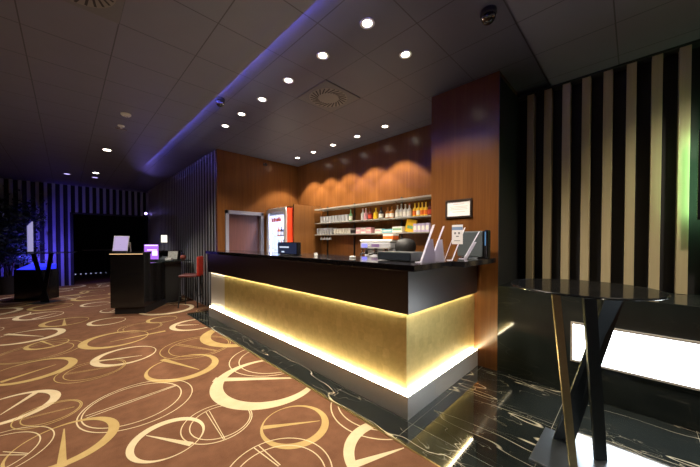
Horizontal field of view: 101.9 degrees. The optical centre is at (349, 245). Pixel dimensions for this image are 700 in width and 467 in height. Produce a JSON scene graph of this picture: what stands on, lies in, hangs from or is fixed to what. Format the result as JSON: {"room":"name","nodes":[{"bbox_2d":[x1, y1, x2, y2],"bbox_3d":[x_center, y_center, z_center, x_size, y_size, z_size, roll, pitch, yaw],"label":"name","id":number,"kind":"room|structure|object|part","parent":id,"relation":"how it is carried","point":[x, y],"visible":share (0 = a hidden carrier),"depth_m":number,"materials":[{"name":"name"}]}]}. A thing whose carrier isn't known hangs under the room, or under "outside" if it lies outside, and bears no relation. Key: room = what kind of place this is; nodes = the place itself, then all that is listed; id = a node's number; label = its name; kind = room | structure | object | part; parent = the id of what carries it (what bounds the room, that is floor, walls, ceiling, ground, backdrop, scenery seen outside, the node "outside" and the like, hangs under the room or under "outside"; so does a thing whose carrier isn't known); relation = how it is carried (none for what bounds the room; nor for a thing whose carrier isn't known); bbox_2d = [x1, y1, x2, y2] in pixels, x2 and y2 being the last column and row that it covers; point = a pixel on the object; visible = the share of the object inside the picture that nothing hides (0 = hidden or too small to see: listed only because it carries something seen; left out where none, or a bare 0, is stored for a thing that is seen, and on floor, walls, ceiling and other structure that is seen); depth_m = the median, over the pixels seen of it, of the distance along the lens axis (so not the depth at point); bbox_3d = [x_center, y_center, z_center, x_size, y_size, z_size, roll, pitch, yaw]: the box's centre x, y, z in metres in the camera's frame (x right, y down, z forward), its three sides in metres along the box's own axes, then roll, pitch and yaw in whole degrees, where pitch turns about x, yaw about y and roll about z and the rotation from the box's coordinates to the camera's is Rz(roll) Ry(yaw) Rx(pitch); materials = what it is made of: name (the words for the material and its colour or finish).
{"room":"lobby bar","nodes":[
{"label":"lobby bar","id":0,"kind":"room"},
{"bbox_2d":[17,263,55,269],"bbox_3d":[-7.941,0.585,7.201,0.638,0.230,0.338,0,1,0],"label":"light","id":1,"kind":"object","parent":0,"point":[31,266],"depth_m":7.19,"materials":[{"name":"blue"}]},
{"bbox_2d":[0,178,149,285],"bbox_3d":[-10.957,-0.303,7.700,9.400,3.310,0.210,-1,1,-45],"label":"wall","id":2,"kind":"structure","parent":0,"point":[63,201],"depth_m":9.22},
{"bbox_3d":[-8.496,0.104,10.168,2.160,2.420,0.210,-1,1,-45],"label":"opening frame","id":3,"kind":"part","parent":2,"relation":"part of","materials":[{"name":"black"}]},
{"bbox_2d":[73,214,145,270],"bbox_3d":[-10.112,-0.364,11.663,6.200,3.310,4.200,-1,1,-45],"label":"wall","id":4,"kind":"structure","parent":0,"point":[96,233],"depth_m":13.10,"materials":[{"name":"black paint"}]},
{"bbox_2d":[148,150,215,306],"bbox_3d":[-5.227,-0.345,8.486,0.185,3.370,7.000,-1,1,-45],"label":"wall","id":5,"kind":"structure","parent":0,"point":[182,208],"depth_m":7.32,"materials":[{"name":"black wood"}]},
{"bbox_2d":[215,149,297,250],"bbox_3d":[-2.072,-0.316,6.622,2.000,3.370,0.100,-1,1,-45],"label":"wall","id":6,"kind":"structure","parent":0,"point":[242,182],"depth_m":6.36,"materials":[{"name":"brown wood"}]},
{"bbox_2d":[225,210,263,250],"bbox_3d":[-2.345,0.311,6.329,0.874,2.125,0.120,-1,1,-45],"label":"door","id":7,"kind":"structure","parent":6,"relation":"in","point":[244,230],"depth_m":6.33,"materials":[{"name":"brown wood"}]},
{"bbox_2d":[0,0,699,192],"bbox_3d":[-4.596,-2.031,5.980,16.000,0.200,25.000,-1,1,-45],"label":"ceiling","id":8,"kind":"structure","parent":0,"point":[68,72],"depth_m":3.04,"materials":[{"name":"grey tile"}]},
{"bbox_2d":[63,0,124,23],"bbox_3d":[-1.952,-1.862,1.980,0.594,0.014,0.594,-1,1,-45],"label":"ceiling vent","id":9,"kind":"object","parent":8,"relation":"in","point":[111,10],"visible":1,"depth_m":2.22,"materials":[{"name":"metal"}]},
{"bbox_2d":[120,112,130,117],"bbox_3d":[-3.244,-1.882,4.112,0.124,0.041,0.124,-1,1,-45],"label":"smoke detector","id":10,"kind":"object","parent":8,"relation":"attached to","point":[124,114],"visible":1,"depth_m":4.08,"materials":[{"name":"white plastic"}]},
{"bbox_2d":[215,96,224,106],"bbox_3d":[-1.736,-1.904,3.793,0.128,0.107,0.128,0,1,-15],"label":"dome camera","id":11,"kind":"object","parent":8,"relation":"attached to","point":[220,101],"visible":0.98,"depth_m":3.75,"materials":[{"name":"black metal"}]},
{"bbox_2d":[257,97,266,101],"bbox_3d":[-1.179,-1.955,3.808,0.130,0.004,0.130,-1,1,-45],"label":"recessed light","id":12,"kind":"object","parent":8,"relation":"in","point":[261,99],"visible":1,"depth_m":3.81,"materials":[{"name":"glass"}]},
{"bbox_2d":[283,77,293,83],"bbox_3d":[-0.728,-1.948,3.357,0.130,0.004,0.130,-1,1,-45],"label":"recessed light","id":13,"kind":"object","parent":8,"relation":"in","point":[288,80],"visible":1,"depth_m":3.36,"materials":[{"name":"glass"}]},
{"bbox_2d":[316,51,328,59],"bbox_3d":[-0.279,-1.941,2.908,0.130,0.004,0.130,-1,1,-45],"label":"recessed light","id":14,"kind":"object","parent":8,"relation":"in","point":[322,55],"visible":1,"depth_m":2.90,"materials":[{"name":"glass"}]},
{"bbox_2d":[297,80,359,111],"bbox_3d":[-0.286,-1.950,3.757,0.594,0.014,0.594,-1,1,-45],"label":"ceiling vent","id":15,"kind":"object","parent":8,"relation":"in","point":[326,95],"visible":1,"depth_m":3.71,"materials":[{"name":"metal"}]},
{"bbox_2d":[360,18,374,28],"bbox_3d":[0.151,-1.935,2.478,0.130,0.004,0.130,-1,1,-45],"label":"recessed light","id":16,"kind":"object","parent":8,"relation":"in","point":[366,23],"visible":1,"depth_m":2.48,"materials":[{"name":"white plastic"}]},
{"bbox_2d":[399,50,411,58],"bbox_3d":[0.565,-1.941,2.893,0.130,0.004,0.130,-1,1,-45],"label":"recessed light","id":17,"kind":"object","parent":8,"relation":"in","point":[405,54],"visible":1,"depth_m":2.89,"materials":[{"name":"glass"}]},
{"bbox_2d":[480,5,496,25],"bbox_3d":[1.143,-1.881,2.344,0.128,0.107,0.128,0,1,25],"label":"dome camera","id":18,"kind":"object","parent":8,"relation":"attached to","point":[488,14],"visible":1,"depth_m":2.31,"materials":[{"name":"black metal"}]},
{"bbox_2d":[298,124,431,256],"bbox_3d":[0.438,-0.300,5.596,0.100,3.370,5.100,-1,1,-45],"label":"wall","id":19,"kind":"structure","parent":0,"point":[398,166],"depth_m":5.58,"materials":[{"name":"brown wood"}]},
{"bbox_2d":[327,197,402,255],"bbox_3d":[0.201,-0.242,5.752,0.015,1.250,2.045,-1,1,-45],"label":"trim","id":20,"kind":"structure","parent":19,"relation":"attached to","point":[401,197],"depth_m":5.86,"materials":[{"name":"metal"}]},
{"bbox_2d":[315,231,429,237],"bbox_3d":[0.453,-0.189,5.337,0.232,0.082,3.310,-1,1,-45],"label":"wall shelf","id":21,"kind":"object","parent":19,"relation":"attached to","point":[399,233],"visible":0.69,"depth_m":5.32,"materials":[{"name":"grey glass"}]},
{"bbox_2d":[366,227,374,232],"bbox_3d":[0.381,-0.286,5.370,0.122,0.110,0.120,-1,1,-45],"label":"carton","id":22,"kind":"object","parent":21,"relation":"on","point":[368,229],"visible":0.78,"depth_m":5.33,"materials":[{"name":"cardboard"}]},
{"bbox_2d":[382,229,391,232],"bbox_3d":[0.692,-0.259,5.059,0.122,0.065,0.220,-1,1,-45],"label":"carton","id":23,"kind":"object","parent":21,"relation":"on","point":[383,230],"visible":0.78,"depth_m":5.02,"materials":[{"name":"cardboard"}]},
{"bbox_2d":[392,226,405,231],"bbox_3d":[0.848,-0.274,4.903,0.122,0.100,0.200,-1,1,-45],"label":"carton","id":24,"kind":"object","parent":21,"relation":"on","point":[399,228],"visible":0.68,"depth_m":4.84,"materials":[{"name":"cardboard"}]},
{"bbox_2d":[405,219,417,231],"bbox_3d":[1.018,-0.326,4.739,0.215,0.248,0.052,1,1,33],"label":"packet","id":25,"kind":"object","parent":21,"relation":"on","point":[409,224],"visible":0.91,"depth_m":4.72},
{"bbox_2d":[413,223,416,231],"bbox_3d":[1.095,-0.287,4.641,0.122,0.135,0.066,-1,1,-45],"label":"carton","id":26,"kind":"object","parent":21,"relation":"on","point":[414,225],"visible":0.55,"depth_m":4.59,"materials":[{"name":"cardboard"}]},
{"bbox_2d":[417,223,420,231],"bbox_3d":[1.147,-0.286,4.590,0.122,0.135,0.066,-1,1,-45],"label":"carton","id":27,"kind":"object","parent":21,"relation":"on","point":[418,224],"visible":0.56,"depth_m":4.55,"materials":[{"name":"cardboard"}]},
{"bbox_2d":[421,223,424,231],"bbox_3d":[1.199,-0.285,4.538,0.122,0.135,0.066,-1,1,-45],"label":"carton","id":28,"kind":"object","parent":21,"relation":"on","point":[422,224],"visible":0.55,"depth_m":4.50,"materials":[{"name":"cardboard"}]},
{"bbox_2d":[425,223,430,231],"bbox_3d":[1.250,-0.285,4.486,0.122,0.135,0.066,-1,1,-45],"label":"carton","id":29,"kind":"object","parent":21,"relation":"on","point":[427,225],"visible":0.65,"depth_m":4.45,"materials":[{"name":"cardboard"}]},
{"bbox_2d":[315,195,430,213],"bbox_3d":[0.453,-0.751,5.328,0.232,0.090,3.310,-1,1,-45],"label":"wall shelf","id":30,"kind":"object","parent":19,"relation":"attached to","point":[398,201],"visible":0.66,"depth_m":5.17,"materials":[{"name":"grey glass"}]},
{"bbox_2d":[315,215,430,226],"bbox_3d":[0.453,-0.443,5.333,0.232,0.082,3.310,-1,1,-45],"label":"wall shelf","id":31,"kind":"object","parent":19,"relation":"attached to","point":[399,219],"visible":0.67,"depth_m":5.25,"materials":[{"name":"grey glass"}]},
{"bbox_2d":[349,209,352,220],"bbox_3d":[0.014,-0.605,5.705,0.074,0.230,0.072,-1,1,-45],"label":"bottle","id":32,"kind":"object","parent":31,"relation":"on","point":[350,214],"visible":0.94,"depth_m":5.68,"materials":[{"name":"glass"}]},
{"bbox_2d":[364,208,367,219],"bbox_3d":[0.304,-0.596,5.415,0.072,0.221,0.070,-1,1,-45],"label":"bottle","id":33,"kind":"object","parent":31,"relation":"on","point":[365,213],"visible":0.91,"depth_m":5.39,"materials":[{"name":"pink glass"}]},
{"bbox_2d":[368,208,372,218],"bbox_3d":[0.382,-0.593,5.337,0.092,0.216,0.089,-1,1,-45],"label":"bottle","id":34,"kind":"object","parent":31,"relation":"on","point":[370,214],"visible":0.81,"depth_m":5.30,"materials":[{"name":"glass"}]},
{"bbox_2d":[374,208,377,218],"bbox_3d":[0.477,-0.587,5.242,0.086,0.207,0.084,-1,1,-45],"label":"bottle","id":35,"kind":"object","parent":31,"relation":"on","point":[375,212],"visible":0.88,"depth_m":5.21,"materials":[{"name":"glass"}]},
{"bbox_2d":[379,207,383,218],"bbox_3d":[0.566,-0.590,5.153,0.090,0.216,0.087,-1,1,-45],"label":"bottle","id":36,"kind":"object","parent":31,"relation":"on","point":[381,214],"visible":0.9,"depth_m":5.12,"materials":[{"name":"glass"}]},
{"bbox_2d":[385,207,389,217],"bbox_3d":[0.672,-0.581,5.047,0.082,0.202,0.080,-1,1,-45],"label":"bottle","id":37,"kind":"object","parent":31,"relation":"on","point":[387,215],"visible":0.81,"depth_m":5.02,"materials":[{"name":"glass"}]},
{"bbox_2d":[390,206,393,217],"bbox_3d":[0.735,-0.580,4.984,0.082,0.202,0.080,-1,1,-45],"label":"bottle","id":38,"kind":"object","parent":31,"relation":"on","point":[391,211],"visible":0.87,"depth_m":4.95,"materials":[{"name":"glass"}]},
{"bbox_2d":[395,205,398,217],"bbox_3d":[0.820,-0.586,4.899,0.076,0.216,0.074,-1,1,-45],"label":"bottle","id":39,"kind":"object","parent":31,"relation":"on","point":[397,209],"visible":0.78,"depth_m":4.87,"materials":[{"name":"glass"}]},
{"bbox_2d":[399,204,402,216],"bbox_3d":[0.877,-0.592,4.842,0.076,0.230,0.074,-1,1,-45],"label":"bottle","id":40,"kind":"object","parent":31,"relation":"on","point":[401,208],"visible":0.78,"depth_m":4.81,"materials":[{"name":"glass"}]},
{"bbox_2d":[403,204,406,216],"bbox_3d":[0.933,-0.584,4.786,0.076,0.216,0.074,-1,1,-45],"label":"bottle","id":41,"kind":"object","parent":31,"relation":"on","point":[405,209],"visible":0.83,"depth_m":4.76,"materials":[{"name":"glass"}]},
{"bbox_2d":[407,204,411,216],"bbox_3d":[0.990,-0.583,4.729,0.076,0.216,0.074,-1,1,-45],"label":"bottle","id":42,"kind":"object","parent":31,"relation":"on","point":[409,211],"visible":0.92,"depth_m":4.70,"materials":[{"name":"glass"}]},
{"bbox_2d":[413,203,416,215],"bbox_3d":[1.064,-0.582,4.655,0.076,0.216,0.074,-1,1,-45],"label":"bottle","id":43,"kind":"object","parent":31,"relation":"on","point":[414,208],"visible":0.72,"depth_m":4.63,"materials":[{"name":"glass"}]},
{"bbox_2d":[416,203,419,215],"bbox_3d":[1.114,-0.581,4.605,0.076,0.216,0.074,-1,1,-45],"label":"bottle","id":44,"kind":"object","parent":31,"relation":"on","point":[418,207],"visible":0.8,"depth_m":4.58,"materials":[{"name":"glass"}]},
{"bbox_2d":[420,202,423,215],"bbox_3d":[1.160,-0.581,4.559,0.070,0.216,0.068,-1,1,-45],"label":"bottle","id":45,"kind":"object","parent":31,"relation":"on","point":[422,207],"visible":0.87,"depth_m":4.53,"materials":[{"name":"glass"}]},
{"bbox_2d":[424,202,427,214],"bbox_3d":[1.206,-0.580,4.513,0.070,0.216,0.068,-1,1,-45],"label":"bottle","id":46,"kind":"object","parent":31,"relation":"on","point":[425,207],"visible":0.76,"depth_m":4.49,"materials":[{"name":"glass"}]},
{"bbox_2d":[427,202,430,214],"bbox_3d":[1.255,-0.579,4.464,0.074,0.216,0.072,-1,1,-45],"label":"bottle","id":47,"kind":"object","parent":31,"relation":"on","point":[429,207],"visible":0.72,"depth_m":4.44,"materials":[{"name":"glass"}]},
{"bbox_2d":[188,311,699,466],"bbox_3d":[-4.596,1.438,6.034,16.000,0.120,25.000,-1,1,-45],"label":"floor","id":48,"kind":"structure","parent":0,"point":[488,417],"depth_m":2.30,"materials":[{"name":"black stone"}]},
{"bbox_2d":[0,274,437,466],"bbox_3d":[-6.259,1.415,3.238,9.296,0.013,21.400,-1,1,-45],"label":"carpet","id":49,"kind":"object","parent":48,"relation":"on","point":[83,383],"visible":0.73,"depth_m":2.58,"materials":[{"name":"brown carpet"}]},
{"bbox_2d":[0,185,46,294],"bbox_3d":[-9.526,-0.183,7.915,1.684,3.065,1.552,0,1,-29],"label":"potted tree","id":50,"kind":"object","parent":49,"relation":"on","point":[9,238],"visible":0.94,"depth_m":7.91,"materials":[{"name":"green plant"}]},
{"bbox_3d":[-9.475,1.110,7.867,0.520,0.480,0.520,-1,1,-45],"label":"pot","id":51,"kind":"part","parent":50,"relation":"part of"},
{"bbox_2d":[14,263,58,299],"bbox_3d":[-7.941,0.915,7.206,0.700,0.890,0.400,0,1,0],"label":"plinth","id":52,"kind":"object","parent":49,"relation":"on","point":[26,282],"visible":0.8,"depth_m":7.01,"materials":[{"name":"black paint"}]},
{"bbox_2d":[3,252,76,303],"bbox_3d":[-7.297,0.767,6.758,1.200,1.200,1.200,-1,1,-45],"label":"bistro table","id":53,"kind":"object","parent":49,"relation":"on","point":[43,283],"visible":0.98,"depth_m":6.75,"materials":[{"name":"black metal"}]},
{"bbox_2d":[25,221,34,252],"bbox_3d":[-7.594,-0.203,6.744,0.060,0.740,0.200,0,1,-15],"label":"screen","id":54,"kind":"object","parent":53,"relation":"on","point":[30,226],"visible":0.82,"depth_m":6.74,"materials":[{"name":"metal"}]},
{"bbox_3d":[-7.594,-0.213,6.743,0.024,0.720,0.140,0,1,-15],"label":"panel","id":55,"kind":"part","parent":54,"relation":"part of","materials":[{"name":"grey"}]},
{"bbox_3d":[-7.368,0.771,6.759,0.421,1.167,0.014,0,1,0],"label":"leg","id":56,"kind":"part","parent":53,"relation":"part of","materials":[{"name":"metal"}]},
{"bbox_3d":[-7.297,1.360,6.768,0.400,0.014,0.400,0,1,0],"label":"plate","id":57,"kind":"part","parent":53,"relation":"part of","materials":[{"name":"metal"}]},
{"bbox_3d":[-7.213,0.771,6.759,0.326,1.167,0.014,0,1,0],"label":"leg","id":58,"kind":"part","parent":53,"relation":"part of","materials":[{"name":"metal"}]},
{"bbox_2d":[74,269,109,275],"bbox_3d":[-11.168,1.202,12.885,2.800,0.140,0.812,-1,1,-45],"label":"step","id":59,"kind":"structure","parent":49,"relation":"on","point":[90,272],"depth_m":12.40,"materials":[{"name":"grey"}]},
{"bbox_2d":[82,249,111,277],"bbox_3d":[-10.218,0.730,11.857,1.400,1.116,0.032,-1,1,-45],"label":"rail","id":60,"kind":"object","parent":49,"relation":"on","point":[107,249],"visible":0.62,"depth_m":11.50,"materials":[{"name":"metal"}]},
{"bbox_2d":[109,250,190,313],"bbox_3d":[-4.519,0.743,6.692,1.352,1.250,2.098,0,1,-9],"label":"reception desk","id":61,"kind":"object","parent":49,"relation":"on","point":[138,284],"visible":0.94,"depth_m":5.71,"materials":[{"name":"black paint"}]},
{"bbox_2d":[112,236,130,251],"bbox_3d":[-4.620,-0.030,5.772,0.312,0.325,0.124,0,1,-8],"label":"display","id":62,"kind":"object","parent":61,"relation":"on","point":[121,243],"visible":1,"depth_m":5.74,"materials":[{"name":"white plastic"}]},
{"bbox_2d":[144,244,158,260],"bbox_3d":[-4.610,0.165,6.619,0.340,0.385,0.110,0,1,0],"label":"monitor","id":63,"kind":"object","parent":61,"relation":"on","point":[153,248],"visible":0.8,"depth_m":6.59,"materials":[{"name":"purple plastic"}]},
{"bbox_2d":[140,250,181,251],"bbox_3d":[-4.854,0.153,7.311,0.300,0.030,0.870,1,1,45],"label":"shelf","id":64,"kind":"object","parent":61,"relation":"attached to","point":[167,250],"depth_m":7.49,"materials":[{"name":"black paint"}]},
{"bbox_2d":[159,255,166,259],"bbox_3d":[-4.569,0.300,6.931,0.200,0.105,0.180,0,1,-5],"label":"desk phone","id":65,"kind":"object","parent":61,"relation":"on","point":[161,257],"visible":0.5,"depth_m":6.95,"materials":[{"name":"grey plastic"}]},
{"bbox_2d":[161,235,166,250],"bbox_3d":[-4.766,-0.063,7.283,0.132,0.400,0.132,-1,1,-45],"label":"desk lamp","id":66,"kind":"object","parent":61,"relation":"on","point":[163,237],"visible":1,"depth_m":7.23,"materials":[{"name":"silver metal"}]},
{"bbox_3d":[-4.766,-0.170,7.281,0.132,0.185,0.132,-1,1,-45],"label":"lamp shade","id":67,"kind":"part","parent":66,"relation":"part of","materials":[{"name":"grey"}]},
{"bbox_3d":[-4.830,0.763,7.317,0.040,1.190,0.800,1,1,45],"label":"panel","id":68,"kind":"part","parent":61,"relation":"part of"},
{"bbox_2d":[150,259,190,261],"bbox_3d":[-4.458,0.367,6.904,0.850,0.025,0.820,-1,1,-45],"label":"countertop","id":69,"kind":"structure","parent":61,"relation":"on","point":[174,260],"depth_m":6.73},
{"bbox_2d":[167,251,177,258],"bbox_3d":[-4.344,0.241,6.963,0.240,0.207,0.055,0,1,-5],"label":"picture card","id":70,"kind":"object","parent":61,"relation":"on","point":[171,254],"visible":0.76,"depth_m":6.96,"materials":[{"name":"paper"}]},
{"bbox_2d":[178,256,204,307],"bbox_3d":[-3.563,0.808,6.389,0.437,1.131,0.420,0,1,-9],"label":"bar stool","id":71,"kind":"object","parent":49,"relation":"on","point":[199,258],"visible":0.87,"depth_m":6.28,"materials":[{"name":"red fabric"}]},
{"bbox_3d":[-3.723,1.038,6.203,0.027,0.677,0.090,1,1,30],"label":"leg","id":72,"kind":"part","parent":71,"relation":"part of","materials":[{"name":"metal"}]},
{"bbox_3d":[-3.771,1.033,6.528,0.090,0.677,0.027,1,1,43],"label":"leg","id":73,"kind":"part","parent":71,"relation":"part of","materials":[{"name":"metal"}]},
{"bbox_3d":[-3.579,0.673,6.385,0.380,0.060,0.380,0,1,-9],"label":"seat","id":74,"kind":"part","parent":71,"relation":"part of","materials":[{"name":"leather"}]},
{"bbox_3d":[-3.378,1.037,6.255,0.104,0.678,0.027,1,1,31],"label":"leg","id":75,"kind":"part","parent":71,"relation":"part of","materials":[{"name":"metal"}]},
{"bbox_3d":[-3.369,0.457,6.413,0.045,0.430,0.420,0,1,-9],"label":"backrest","id":76,"kind":"part","parent":71,"relation":"part of","materials":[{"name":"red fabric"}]},
{"bbox_2d":[267,206,292,251],"bbox_3d":[-1.437,0.266,6.522,0.655,2.210,0.832,-1,1,-45],"label":"fridge","id":77,"kind":"object","parent":48,"relation":"on","point":[282,216],"visible":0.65,"depth_m":6.53,"materials":[{"name":"white plastic"}]},
{"bbox_3d":[-1.424,0.225,6.543,0.523,1.770,0.738,-1,1,-45],"label":"light panel","id":78,"kind":"part","parent":77,"relation":"part of","materials":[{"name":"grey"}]},
{"bbox_3d":[-1.286,0.277,6.092,0.130,2.160,0.011,-1,1,-45],"label":"red panel","id":79,"kind":"part","parent":77,"relation":"part of","materials":[{"name":"metal"}]},
{"bbox_2d":[293,204,320,253],"bbox_3d":[-0.948,0.242,6.383,0.750,2.262,0.030,-1,1,-45],"label":"panel","id":80,"kind":"object","parent":48,"relation":"on","point":[305,217],"visible":0.44,"depth_m":6.35,"materials":[{"name":"brown wood"}]},
{"bbox_2d":[187,310,440,466],"bbox_3d":[0.547,1.432,2.240,0.530,0.010,10.362,-1,1,-45],"label":"trim","id":81,"kind":"structure","parent":48,"relation":"on","point":[205,310],"depth_m":2.51,"materials":[{"name":"gold metal"}]},
{"bbox_2d":[208,254,477,420],"bbox_3d":[-0.626,0.790,4.451,1.469,1.226,4.578,-1,1,-45],"label":"bar counter","id":82,"kind":"object","parent":48,"relation":"on","point":[396,340],"depth_m":2.91,"materials":[{"name":"metal"}]},
{"bbox_3d":[-2.366,0.862,5.468,0.355,0.687,0.680,-1,1,-45],"label":"steel panel","id":83,"kind":"part","parent":82,"relation":"part of","materials":[{"name":"metal"}]},
{"bbox_3d":[-0.764,0.887,3.866,0.355,0.687,3.853,-1,1,-45],"label":"gold panel","id":84,"kind":"part","parent":82,"relation":"part of","materials":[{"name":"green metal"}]},
{"bbox_2d":[210,306,476,396],"bbox_3d":[-0.623,1.217,4.463,1.457,0.008,4.556,-1,1,-45],"label":"strip light","id":85,"kind":"object","parent":82,"relation":"on","point":[424,384],"depth_m":2.97,"materials":[{"name":"yellow"}]},
{"bbox_3d":[-0.626,1.306,4.459,1.469,0.193,4.578,-1,1,-45],"label":"kick plate","id":86,"kind":"part","parent":82,"relation":"part of","materials":[{"name":"metal"}]},
{"bbox_2d":[206,250,495,271],"bbox_3d":[-0.585,0.150,4.375,1.505,0.053,4.810,-1,1,-45],"label":"countertop","id":87,"kind":"structure","parent":82,"relation":"on","point":[342,260],"depth_m":2.93,"materials":[{"name":"black stone"}]},
{"bbox_2d":[278,242,300,255],"bbox_3d":[-0.806,0.043,3.834,0.140,0.175,0.470,-1,1,-45],"label":"display","id":88,"kind":"object","parent":87,"relation":"on","point":[284,248],"visible":0.99,"depth_m":3.75,"materials":[{"name":"black paint"}]},
{"bbox_2d":[378,251,422,260],"bbox_3d":[0.504,0.102,2.790,0.264,0.079,0.390,-1,1,-45],"label":"drawer","id":89,"kind":"object","parent":87,"relation":"on","point":[382,255],"visible":0.91,"depth_m":2.66,"materials":[{"name":"grey plastic"}]},
{"bbox_3d":[0.412,0.104,2.698,0.004,0.066,0.370,-1,1,-45],"label":"drawer","id":90,"kind":"part","parent":89,"relation":"part of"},
{"bbox_2d":[415,224,435,262],"bbox_3d":[0.669,-0.016,2.528,0.170,0.335,0.090,0,1,5],"label":"acrylic stand","id":91,"kind":"object","parent":87,"relation":"on","point":[428,256],"visible":1,"depth_m":2.48,"materials":[{"name":"plastic"}]},
{"bbox_2d":[434,226,444,261],"bbox_3d":[0.796,-0.016,2.667,0.170,0.330,0.070,0,1,8],"label":"acrylic stand","id":92,"kind":"object","parent":87,"relation":"on","point":[439,251],"visible":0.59,"depth_m":2.63,"materials":[{"name":"plastic"}]},
{"bbox_2d":[447,225,465,260],"bbox_3d":[1.028,-0.025,2.749,0.165,0.345,0.134,0,1,15],"label":"acrylic stand","id":93,"kind":"object","parent":87,"relation":"on","point":[457,230],"visible":0.99,"depth_m":2.72,"materials":[{"name":"plastic"}]},
{"bbox_2d":[459,231,479,258],"bbox_3d":[1.265,-0.001,3.014,0.200,0.290,0.060,0,1,17],"label":"acrylic stand","id":94,"kind":"object","parent":87,"relation":"on","point":[473,242],"visible":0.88,"depth_m":2.99,"materials":[{"name":"plastic"}]},
{"bbox_2d":[458,231,483,257],"bbox_3d":[1.396,-0.010,3.245,0.160,0.300,0.305,-1,1,-37],"label":"monitor","id":95,"kind":"object","parent":87,"relation":"on","point":[477,251],"visible":0.71,"depth_m":3.18,"materials":[{"name":"grey plastic"}]},
{"bbox_2d":[484,230,490,258],"bbox_3d":[1.492,-0.013,3.088,0.062,0.310,0.044,0,1,-25],"label":"card terminal","id":96,"kind":"object","parent":87,"relation":"on","point":[487,233],"visible":1,"depth_m":3.07,"materials":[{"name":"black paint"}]},
{"bbox_3d":[0.977,0.898,3.133,1.069,0.687,0.355,-1,1,-45],"label":"gold panel","id":97,"kind":"part","parent":82,"relation":"part of","materials":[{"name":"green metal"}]},
{"bbox_2d":[511,279,670,466],"bbox_3d":[1.527,0.858,1.895,0.800,1.170,0.800,-1,1,-45],"label":"bistro table","id":98,"kind":"object","parent":48,"relation":"on","point":[560,447],"visible":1,"depth_m":1.84,"materials":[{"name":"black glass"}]},
{"bbox_3d":[1.350,0.863,1.786,0.256,1.137,0.033,0,1,-24],"label":"leg","id":99,"kind":"part","parent":98,"relation":"part of","materials":[{"name":"gold metal"}]},
{"bbox_3d":[1.527,1.436,1.903,0.468,0.014,0.468,-1,1,-45],"label":"plate","id":100,"kind":"part","parent":98,"relation":"part of","materials":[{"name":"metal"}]},
{"bbox_3d":[1.611,0.861,1.935,0.129,1.137,0.371,0,1,-17],"label":"leg","id":101,"kind":"part","parent":98,"relation":"part of","materials":[{"name":"metal"}]},
{"bbox_3d":[1.576,0.862,1.828,0.294,1.137,0.057,-1,1,-31],"label":"leg","id":102,"kind":"part","parent":98,"relation":"part of","materials":[{"name":"metal"}]},
{"bbox_3d":[0.266,0.900,5.277,0.618,0.980,3.235,-1,1,-45],"label":"countertop","id":103,"kind":"structure","parent":48,"relation":"on","visible":0},
{"bbox_2d":[360,240,397,256],"bbox_3d":[0.530,0.148,4.931,0.602,0.495,0.680,-1,1,-45],"label":"coffee machine","id":104,"kind":"object","parent":103,"relation":"on","point":[372,247],"visible":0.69,"depth_m":4.80,"materials":[{"name":"silver metal"}]},
{"bbox_2d":[360,240,397,241],"bbox_3d":[0.576,-0.078,4.974,0.470,0.045,0.680,-1,1,-45],"label":"tray","id":105,"kind":"object","parent":104,"relation":"on","point":[360,240],"depth_m":4.74,"materials":[{"name":"white plastic"}]},
{"bbox_2d":[383,234,398,239],"bbox_3d":[0.679,-0.141,4.722,0.164,0.088,0.204,-1,1,-45],"label":"box","id":106,"kind":"object","parent":104,"relation":"on","point":[385,236],"visible":1,"depth_m":4.66,"materials":[{"name":"orange cardboard"}]},
{"bbox_3d":[0.679,-0.171,4.721,0.164,0.028,0.204,-1,1,-45],"label":"white lid","id":107,"kind":"part","parent":106,"relation":"part of","materials":[{"name":"plastic"}]},
{"bbox_2d":[395,238,415,251],"bbox_3d":[0.891,0.153,4.571,0.328,0.535,0.328,0,1,0],"label":"coffee grinder","id":108,"kind":"object","parent":103,"relation":"on","point":[405,244],"visible":0.4,"depth_m":4.44,"materials":[{"name":"plastic"}]},
{"bbox_2d":[431,71,518,370],"bbox_3d":[1.660,-0.272,3.770,0.815,3.370,0.830,-1,1,-45],"label":"wall column","id":109,"kind":"structure","parent":0,"point":[465,118],"depth_m":3.37,"materials":[{"name":"brown wood"}]},
{"bbox_2d":[445,198,471,217],"bbox_3d":[1.335,-0.454,3.499,0.021,0.225,0.330,-1,1,-45],"label":"framed certificate","id":110,"kind":"object","parent":109,"relation":"attached to","point":[458,208],"visible":1,"depth_m":3.50,"materials":[{"name":"paper"}]},
{"bbox_2d":[497,279,699,431],"bbox_3d":[4.092,0.967,1.336,0.785,0.968,6.080,-1,1,-45],"label":"wall","id":111,"kind":"structure","parent":0,"point":[526,340],"depth_m":2.56,"materials":[{"name":"black stone"}]},
{"bbox_2d":[570,321,699,390],"bbox_3d":[3.124,0.932,1.724,0.024,0.374,2.840,-1,1,-45],"label":"light panel","id":112,"kind":"object","parent":111,"relation":"attached to","point":[665,359],"visible":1,"depth_m":2.36,"materials":[{"name":"white"}]},
{"bbox_2d":[517,39,699,294],"bbox_3d":[4.352,-0.208,1.591,0.230,3.310,6.100,-1,1,-45],"label":"wall","id":113,"kind":"structure","parent":0,"point":[608,166],"depth_m":3.04,"materials":[{"name":"black wood"}]},
{"bbox_2d":[498,76,519,285],"bbox_3d":[1.945,-0.720,3.458,0.784,2.341,0.006,-1,1,-45],"label":"wall","id":114,"kind":"structure","parent":113,"relation":"attached to","point":[509,105],"depth_m":3.42,"materials":[{"name":"black paint"}]},
{"bbox_3d":[4.324,-1.851,1.524,0.130,0.019,6.080,-1,1,-45],"label":"rail","id":115,"kind":"part","parent":113,"relation":"part of","materials":[{"name":"black"}]},
{"bbox_2d":[697,129,699,219],"bbox_3d":[3.514,-0.622,2.186,0.133,0.800,1.075,-1,1,-45],"label":"wall screen","id":116,"kind":"object","parent":113,"relation":"attached to","point":[698,173],"visible":1,"depth_m":2.52,"materials":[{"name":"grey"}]}
]}

